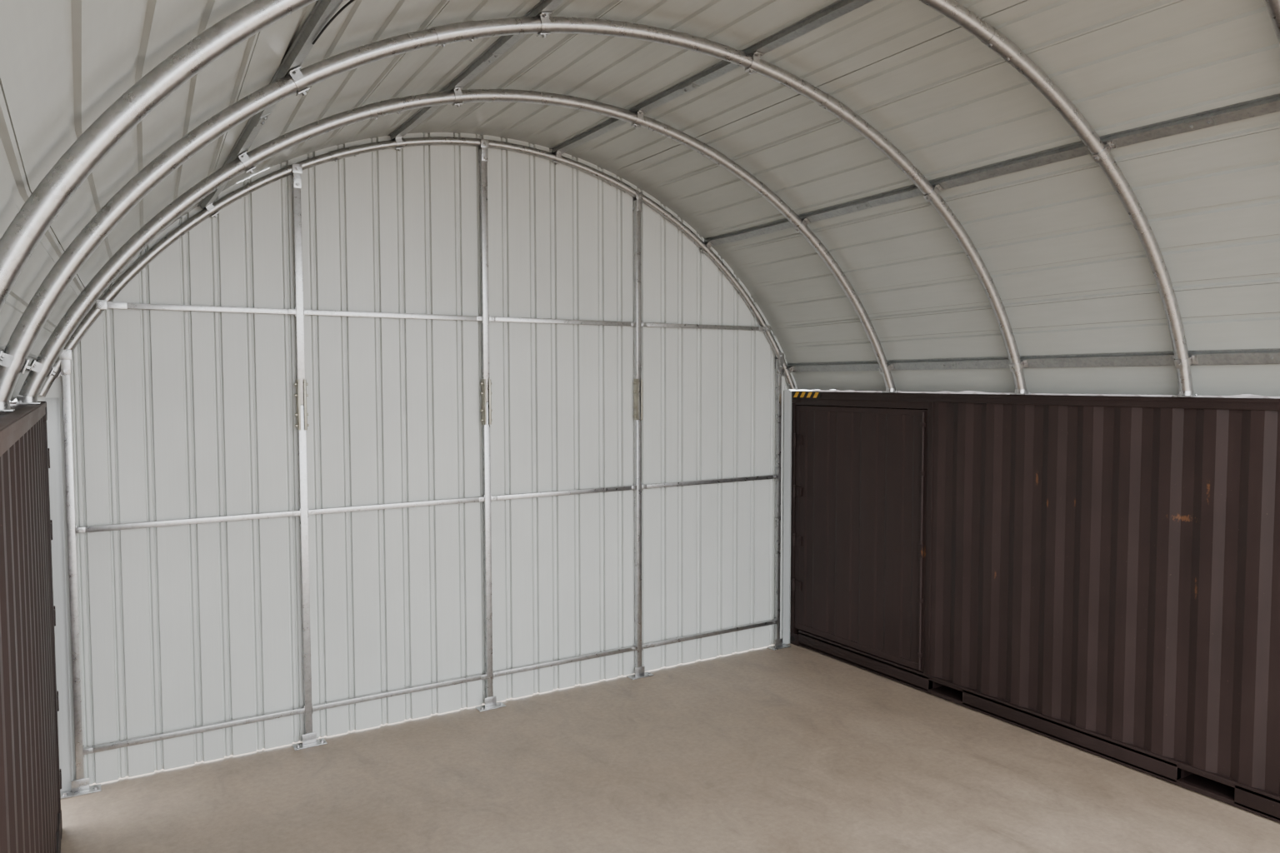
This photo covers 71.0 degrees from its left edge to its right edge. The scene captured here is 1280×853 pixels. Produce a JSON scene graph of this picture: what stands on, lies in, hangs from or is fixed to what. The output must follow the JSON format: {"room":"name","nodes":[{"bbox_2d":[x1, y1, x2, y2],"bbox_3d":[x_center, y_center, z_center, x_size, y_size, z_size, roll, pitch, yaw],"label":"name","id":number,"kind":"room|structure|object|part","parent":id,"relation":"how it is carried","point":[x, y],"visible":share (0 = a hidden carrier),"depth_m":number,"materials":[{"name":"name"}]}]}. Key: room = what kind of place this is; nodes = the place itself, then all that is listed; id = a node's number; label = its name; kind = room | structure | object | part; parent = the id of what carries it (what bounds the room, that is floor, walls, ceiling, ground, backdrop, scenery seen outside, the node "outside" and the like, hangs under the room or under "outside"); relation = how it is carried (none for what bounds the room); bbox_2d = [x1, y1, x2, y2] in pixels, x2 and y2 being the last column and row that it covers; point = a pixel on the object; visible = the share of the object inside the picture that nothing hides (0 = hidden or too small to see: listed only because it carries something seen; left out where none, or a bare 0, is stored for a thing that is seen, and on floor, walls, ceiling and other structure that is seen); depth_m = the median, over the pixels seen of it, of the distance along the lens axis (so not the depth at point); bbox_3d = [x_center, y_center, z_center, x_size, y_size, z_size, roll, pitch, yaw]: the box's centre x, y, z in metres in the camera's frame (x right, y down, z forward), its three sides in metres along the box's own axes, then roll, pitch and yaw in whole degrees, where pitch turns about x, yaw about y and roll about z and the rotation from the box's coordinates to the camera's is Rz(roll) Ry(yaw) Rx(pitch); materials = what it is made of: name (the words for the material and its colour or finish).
{"room":"container storage shelter","nodes":[
{"label":"container storage shelter","id":0,"kind":"room"},
{"bbox_2d":[37,132,798,784],"bbox_3d":[-1.166,-0.038,7.448,6.600,4.704,0.026,-2,4,-32],"label":"wall","id":1,"kind":"structure","parent":0,"point":[176,415],"depth_m":7.00,"materials":[{"name":"white metal"}]},
{"bbox_2d":[45,397,72,792],"bbox_3d":[-3.778,1.114,5.834,0.075,2.600,0.029,-2,4,-32],"label":"trim","id":2,"kind":"structure","parent":1,"relation":"attached to","point":[52,404],"depth_m":5.84,"materials":[{"name":"white metal"}]},
{"bbox_2d":[38,136,794,396],"bbox_3d":[-1.146,-1.300,7.336,6.378,2.040,0.130,-2,4,-32],"label":"rib","id":3,"kind":"object","parent":1,"relation":"attached to","point":[211,210],"visible":0.94,"depth_m":6.71,"materials":[{"name":"silver metal"}]},
{"bbox_2d":[782,390,791,644],"bbox_3d":[1.494,0.931,9.103,0.086,2.600,0.019,-2,4,-32],"label":"trim","id":4,"kind":"structure","parent":1,"relation":"attached to","point":[787,393],"depth_m":9.11,"materials":[{"name":"white metal"}]},
{"bbox_2d":[0,0,1279,401],"bbox_3d":[0.477,-1.206,4.667,6.613,2.144,6.415,-2,4,-32],"label":"ceiling","id":5,"kind":"structure","parent":0,"point":[1069,268],"depth_m":5.44,"materials":[{"name":"white metal"}]},
{"bbox_2d":[60,643,1279,852],"bbox_3d":[0.968,2.488,4.268,66.000,0.001,66.000,-2,4,-32],"label":"floor","id":6,"kind":"structure","parent":0,"point":[795,749],"depth_m":6.01,"materials":[{"name":"concrete"}]},
{"bbox_2d":[0,400,62,852],"bbox_3d":[-2.947,1.305,2.166,2.452,2.598,6.078,-2,4,-32],"label":"shipping container","id":7,"kind":"object","parent":6,"relation":"on","point":[31,821],"visible":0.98,"depth_m":3.23,"materials":[{"name":"brown paint"}]},
{"bbox_3d":[-2.948,0.020,2.092,2.340,0.024,5.880,-2,4,-32],"label":"roof panel","id":8,"kind":"part","parent":7,"relation":"part of","materials":[{"name":"brown paint"}]},
{"bbox_3d":[-1.933,0.020,2.724,0.061,0.073,5.704,-2,4,-32],"label":"rail","id":9,"kind":"part","parent":7,"relation":"part of","materials":[{"name":"brown paint"}]},
{"bbox_3d":[-3.526,1.146,5.302,0.100,2.354,0.098,-2,4,-32],"label":"corner post","id":10,"kind":"part","parent":7,"relation":"part of","materials":[{"name":"brown paint"}]},
{"bbox_3d":[-1.930,2.478,2.851,0.055,0.156,5.704,-2,4,-32],"label":"rail","id":11,"kind":"part","parent":7,"relation":"part of","materials":[{"name":"brown paint"}]},
{"bbox_2d":[59,350,100,799],"bbox_3d":[-3.691,0.958,5.837,0.230,2.909,0.121,-2,4,-32],"label":"wall post","id":12,"kind":"object","parent":6,"relation":"on","point":[81,787],"visible":0.87,"depth_m":5.84,"materials":[{"name":"silver metal"}]},
{"bbox_3d":[-3.685,2.369,5.906,0.230,0.085,0.110,-2,4,-32],"label":"plate","id":13,"kind":"part","parent":12,"relation":"part of","materials":[{"name":"silver metal"}]},
{"bbox_2d":[83,705,304,757],"bbox_3d":[-3.085,2.127,6.293,1.397,0.068,0.057,-2,4,-32],"label":"wall rail","id":14,"kind":"object","parent":12,"relation":"attached to","point":[111,746],"visible":1,"depth_m":6.25,"materials":[{"name":"silver metal"}]},
{"bbox_2d":[291,163,327,750],"bbox_3d":[-2.465,0.241,6.564,0.230,4.262,0.121,-2,4,-32],"label":"wall post","id":15,"kind":"object","parent":6,"relation":"on","point":[309,739],"visible":1,"depth_m":6.56,"materials":[{"name":"silver metal"}]},
{"bbox_2d":[75,508,300,535],"bbox_3d":[-3.088,0.656,6.216,1.397,0.068,0.057,-2,4,-32],"label":"wall rail","id":16,"kind":"object","parent":15,"relation":"attached to","point":[289,513],"visible":1,"depth_m":6.17,"materials":[{"name":"silver metal"}]},
{"bbox_2d":[95,300,296,316],"bbox_3d":[-3.020,-0.813,6.174,1.240,0.068,0.072,-2,4,-32],"label":"wall rail","id":17,"kind":"object","parent":15,"relation":"attached to","point":[100,304],"visible":0.98,"depth_m":6.13,"materials":[{"name":"silver metal"}]},
{"bbox_3d":[-2.493,-0.158,6.543,0.018,0.370,0.062,-2,4,-32],"label":"splice plate","id":18,"kind":"part","parent":15,"relation":"part of","materials":[{"name":"grey metal"}]},
{"bbox_3d":[-2.455,-0.159,6.566,0.018,0.370,0.062,-2,4,-32],"label":"splice plate","id":19,"kind":"part","parent":15,"relation":"part of","materials":[{"name":"grey metal"}]},
{"bbox_3d":[-2.458,2.326,6.668,0.230,0.085,0.110,-2,4,-32],"label":"plate","id":20,"kind":"part","parent":15,"relation":"part of","materials":[{"name":"silver metal"}]},
{"bbox_2d":[311,671,487,714],"bbox_3d":[-1.859,2.085,7.054,1.386,0.068,0.057,-2,4,-32],"label":"wall rail","id":21,"kind":"object","parent":15,"relation":"attached to","point":[316,707],"visible":1,"depth_m":7.02,"materials":[{"name":"silver metal"}]},
{"bbox_2d":[475,139,505,712],"bbox_3d":[-1.245,0.013,7.312,0.230,4.632,0.121,-2,4,-32],"label":"wall post","id":22,"kind":"object","parent":6,"relation":"on","point":[491,703],"visible":1,"depth_m":7.31,"materials":[{"name":"silver metal"}]},
{"bbox_2d":[303,307,483,323],"bbox_3d":[-1.865,-0.854,6.900,1.386,0.068,0.057,-2,4,-32],"label":"wall rail","id":23,"kind":"object","parent":22,"relation":"attached to","point":[313,312],"visible":1,"depth_m":6.87,"materials":[{"name":"silver metal"}]},
{"bbox_2d":[307,495,484,517],"bbox_3d":[-1.863,0.614,6.977,1.386,0.068,0.057,-2,4,-32],"label":"wall rail","id":24,"kind":"object","parent":22,"relation":"attached to","point":[434,502],"visible":1,"depth_m":6.94,"materials":[{"name":"silver metal"}]},
{"bbox_3d":[-1.272,-0.200,7.302,0.018,0.370,0.062,-2,4,-32],"label":"splice plate","id":25,"kind":"part","parent":22,"relation":"part of","materials":[{"name":"grey metal"}]},
{"bbox_3d":[-1.234,-0.202,7.325,0.018,0.370,0.062,-2,4,-32],"label":"splice plate","id":26,"kind":"part","parent":22,"relation":"part of","materials":[{"name":"grey metal"}]},
{"bbox_3d":[-1.237,2.284,7.427,0.230,0.085,0.110,-2,4,-32],"label":"plate","id":27,"kind":"part","parent":22,"relation":"part of","materials":[{"name":"silver metal"}]},
{"bbox_2d":[489,315,636,328],"bbox_3d":[-0.636,-0.896,7.664,1.406,0.068,0.057,-2,4,-32],"label":"wall rail","id":28,"kind":"object","parent":22,"relation":"attached to","point":[633,323],"visible":1,"depth_m":7.63,"materials":[{"name":"silver metal"}]},
{"bbox_2d":[490,483,636,503],"bbox_3d":[-0.633,0.572,7.741,1.406,0.068,0.057,-2,4,-32],"label":"wall rail","id":29,"kind":"object","parent":22,"relation":"attached to","point":[521,496],"visible":1,"depth_m":7.71,"materials":[{"name":"silver metal"}]},
{"bbox_2d":[492,643,637,679],"bbox_3d":[-0.630,2.042,7.818,1.406,0.068,0.057,-2,4,-32],"label":"wall rail","id":30,"kind":"object","parent":22,"relation":"attached to","point":[560,662],"visible":1,"depth_m":7.79,"materials":[{"name":"silver metal"}]},
{"bbox_2d":[626,191,654,679],"bbox_3d":[-0.007,0.099,8.088,0.230,4.376,0.121,-2,4,-32],"label":"wall post","id":31,"kind":"object","parent":6,"relation":"on","point":[640,672],"visible":1,"depth_m":8.08,"materials":[{"name":"silver metal"}]},
{"bbox_3d":[-0.034,-0.243,8.071,0.018,0.370,0.062,-2,4,-32],"label":"splice plate","id":32,"kind":"part","parent":31,"relation":"part of","materials":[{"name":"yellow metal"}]},
{"bbox_3d":[0.001,2.241,8.196,0.230,0.085,0.110,-2,4,-32],"label":"plate","id":33,"kind":"part","parent":31,"relation":"part of","materials":[{"name":"silver metal"}]},
{"bbox_3d":[0.004,-0.244,8.094,0.018,0.370,0.062,-2,4,-32],"label":"splice plate","id":34,"kind":"part","parent":31,"relation":"part of","materials":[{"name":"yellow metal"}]},
{"bbox_2d":[641,322,770,331],"bbox_3d":[0.641,-0.940,8.449,1.490,0.068,0.072,-2,4,-32],"label":"wall rail","id":35,"kind":"object","parent":31,"relation":"attached to","point":[767,328],"visible":1,"depth_m":8.43,"materials":[{"name":"silver metal"}]},
{"bbox_2d":[641,618,777,650],"bbox_3d":[0.694,1.997,8.641,1.609,0.068,0.057,-2,4,-32],"label":"wall rail","id":36,"kind":"object","parent":31,"relation":"attached to","point":[645,646],"visible":1,"depth_m":8.61,"materials":[{"name":"silver metal"}]},
{"bbox_2d":[641,473,778,490],"bbox_3d":[0.691,0.526,8.564,1.609,0.068,0.057,-2,4,-32],"label":"wall rail","id":37,"kind":"object","parent":31,"relation":"attached to","point":[775,477],"visible":1,"depth_m":8.53,"materials":[{"name":"silver metal"}]},
{"bbox_2d":[766,352,791,650],"bbox_3d":[1.402,0.750,8.999,0.230,2.972,0.121,-2,4,-32],"label":"wall post","id":38,"kind":"object","parent":6,"relation":"on","point":[778,363],"visible":1,"depth_m":9.00,"materials":[{"name":"silver metal"}]},
{"bbox_3d":[1.407,2.192,9.070,0.230,0.085,0.110,-2,4,-32],"label":"plate","id":39,"kind":"part","parent":38,"relation":"part of","materials":[{"name":"silver metal"}]},
{"bbox_2d":[790,390,1279,823],"bbox_3d":[4.137,1.024,7.253,2.472,2.598,6.064,-2,4,-32],"label":"shipping container","id":40,"kind":"object","parent":6,"relation":"on","point":[1096,574],"visible":0.93,"depth_m":6.60,"materials":[{"name":"brown paint"}]},
{"bbox_2d":[15,87,899,404],"bbox_3d":[-0.467,-1.245,6.250,6.444,2.074,0.250,-2,4,-32],"label":"rib","id":41,"kind":"object","parent":40,"relation":"on","point":[41,368],"visible":1,"depth_m":5.44,"materials":[{"name":"silver metal"}]},
{"bbox_3d":[-3.157,-0.135,4.630,0.100,0.038,0.120,-2,4,-32],"label":"foot plate","id":42,"kind":"part","parent":41,"relation":"part of","materials":[{"name":"silver metal"}]},
{"bbox_3d":[2.228,-0.322,7.976,0.100,0.038,0.120,-2,4,-32],"label":"foot plate","id":43,"kind":"part","parent":41,"relation":"part of","materials":[{"name":"silver metal"}]},
{"bbox_2d":[0,12,1031,411],"bbox_3d":[0.203,-1.196,5.136,6.491,2.089,0.250,-2,4,-32],"label":"rib","id":44,"kind":"object","parent":40,"relation":"on","point":[12,359],"visible":1,"depth_m":4.22,"materials":[{"name":"silver metal"}]},
{"bbox_3d":[-2.508,-0.078,3.504,0.100,0.038,0.120,-2,4,-32],"label":"foot plate","id":45,"kind":"part","parent":44,"relation":"part of","materials":[{"name":"silver metal"}]},
{"bbox_2d":[0,345,38,372],"bbox_3d":[-2.226,-0.253,3.032,0.119,0.109,6.318,-2,3,-30],"label":"roof purlin","id":46,"kind":"structure","parent":44,"relation":"attached to","point":[32,357],"depth_m":4.52,"materials":[{"name":"silver metal"}]},
{"bbox_2d":[197,0,343,209],"bbox_3d":[-1.276,-1.544,3.557,0.091,0.357,6.319,-2,4,-33],"label":"roof purlin","id":47,"kind":"structure","parent":44,"relation":"attached to","point":[323,11],"depth_m":3.88,"materials":[{"name":"silver metal"}]},
{"bbox_3d":[-1.917,-1.562,4.563,0.056,0.048,0.140,-2,4,-32],"label":"lap plate","id":48,"kind":"part","parent":47,"relation":"part of","materials":[{"name":"silver metal"}]},
{"bbox_2d":[312,0,354,44],"bbox_3d":[-1.113,-1.683,3.484,0.684,0.212,0.110,2,4,36],"label":"cable","id":49,"kind":"object","parent":47,"relation":"attached to","point":[350,2],"visible":1,"depth_m":3.53,"materials":[{"name":"black rubber"}]},
{"bbox_2d":[388,0,565,139],"bbox_3d":[-0.235,-2.106,4.177,0.115,0.101,6.316,-2,4,-31],"label":"roof purlin","id":50,"kind":"structure","parent":44,"relation":"attached to","point":[502,43],"depth_m":5.33,"materials":[{"name":"silver metal"}]},
{"bbox_3d":[-0.851,-2.137,5.198,0.061,0.020,0.140,-2,4,-32],"label":"lap plate","id":51,"kind":"part","parent":50,"relation":"part of","materials":[{"name":"silver metal"}]},
{"bbox_2d":[550,0,873,153],"bbox_3d":[0.962,-2.208,4.918,0.111,0.085,6.315,-2,4,-32],"label":"roof purlin","id":52,"kind":"structure","parent":44,"relation":"attached to","point":[838,8],"depth_m":5.61,"materials":[{"name":"silver metal"}]},
{"bbox_3d":[0.328,-2.239,5.927,0.061,0.014,0.140,-2,4,-32],"label":"lap plate","id":53,"kind":"part","parent":52,"relation":"part of","materials":[{"name":"silver metal"}]},
{"bbox_3d":[2.918,-0.266,6.876,0.100,0.038,0.120,-2,4,-32],"label":"foot plate","id":54,"kind":"part","parent":44,"relation":"part of","materials":[{"name":"silver metal"}]},
{"bbox_2d":[787,348,1279,372],"bbox_3d":[3.200,-0.468,6.401,0.081,0.107,6.316,-2,4,-32],"label":"roof purlin","id":55,"kind":"structure","parent":44,"relation":"attached to","point":[1269,356],"depth_m":6.51,"materials":[{"name":"silver metal"}]},
{"bbox_3d":[2.546,-0.503,7.398,0.030,0.057,0.140,-2,4,-32],"label":"lap plate","id":56,"kind":"part","parent":55,"relation":"part of","materials":[{"name":"silver metal"}]},
{"bbox_3d":[3.834,-0.410,5.375,0.023,0.058,0.140,-2,4,-32],"label":"lap plate","id":57,"kind":"part","parent":55,"relation":"part of","materials":[{"name":"silver metal"}]},
{"bbox_2d":[0,0,1199,397],"bbox_3d":[0.829,-1.148,4.102,6.528,2.100,0.250,-2,4,-32],"label":"rib","id":58,"kind":"object","parent":40,"relation":"on","point":[21,238],"visible":1,"depth_m":2.74,"materials":[{"name":"silver metal"}]},
{"bbox_3d":[3.560,-0.213,5.851,0.100,0.038,0.120,-2,4,-32],"label":"foot plate","id":59,"kind":"part","parent":58,"relation":"part of","materials":[{"name":"silver metal"}]},
{"bbox_3d":[1.580,0.933,9.168,0.100,2.354,0.098,-2,4,-32],"label":"corner post","id":60,"kind":"part","parent":40,"relation":"part of","materials":[{"name":"brown paint"}]},
{"bbox_3d":[2.564,0.883,9.799,2.240,2.324,0.024,-2,4,-32],"label":"panel","id":61,"kind":"part","parent":40,"relation":"part of","materials":[{"name":"brown paint"}]},
{"bbox_3d":[2.422,0.991,7.713,0.028,2.230,0.040,-2,4,-32],"label":"lock rod","id":62,"kind":"part","parent":40,"relation":"part of","materials":[{"name":"brown paint"}]},
{"bbox_3d":[3.137,2.266,6.693,0.055,0.156,5.704,-2,4,-32],"label":"rail","id":63,"kind":"part","parent":40,"relation":"part of","materials":[{"name":"brown paint"}]},
{"bbox_3d":[3.129,-0.192,6.563,0.061,0.073,5.704,-2,4,-32],"label":"rail","id":64,"kind":"part","parent":40,"relation":"part of","materials":[{"name":"brown paint"}]},
{"bbox_3d":[4.144,-0.262,7.192,2.340,0.024,5.880,-2,4,-32],"label":"roof panel","id":65,"kind":"part","parent":40,"relation":"part of","materials":[{"name":"brown paint"}]},
{"bbox_3d":[3.587,1.056,5.892,0.024,2.360,4.130,-2,4,-32],"label":"panel","id":66,"kind":"part","parent":40,"relation":"part of","materials":[{"name":"brown paint"}]},
{"bbox_2d":[1264,0,1279,45],"bbox_3d":[1.583,-1.086,2.882,6.664,2.100,0.249,-3,4,-43],"label":"rib","id":67,"kind":"object","parent":40,"relation":"on","point":[1272,6],"visible":1,"depth_m":3.94,"materials":[{"name":"silver metal"}]},
{"bbox_2d":[703,93,1279,245],"bbox_3d":[2.345,-1.641,5.808,0.121,0.164,6.317,-2,4,-33],"label":"roof purlin","id":68,"kind":"structure","parent":67,"relation":"attached to","point":[1269,104],"depth_m":5.59,"materials":[{"name":"silver metal"}]},
{"bbox_3d":[1.687,-1.669,6.803,0.055,0.042,0.140,-2,4,-32],"label":"lap plate","id":69,"kind":"part","parent":68,"relation":"part of","materials":[{"name":"silver metal"}]},
{"bbox_3d":[2.989,-1.613,4.787,0.052,0.037,0.140,-2,4,-32],"label":"lap plate","id":70,"kind":"part","parent":68,"relation":"part of","materials":[{"name":"silver metal"}]}
]}

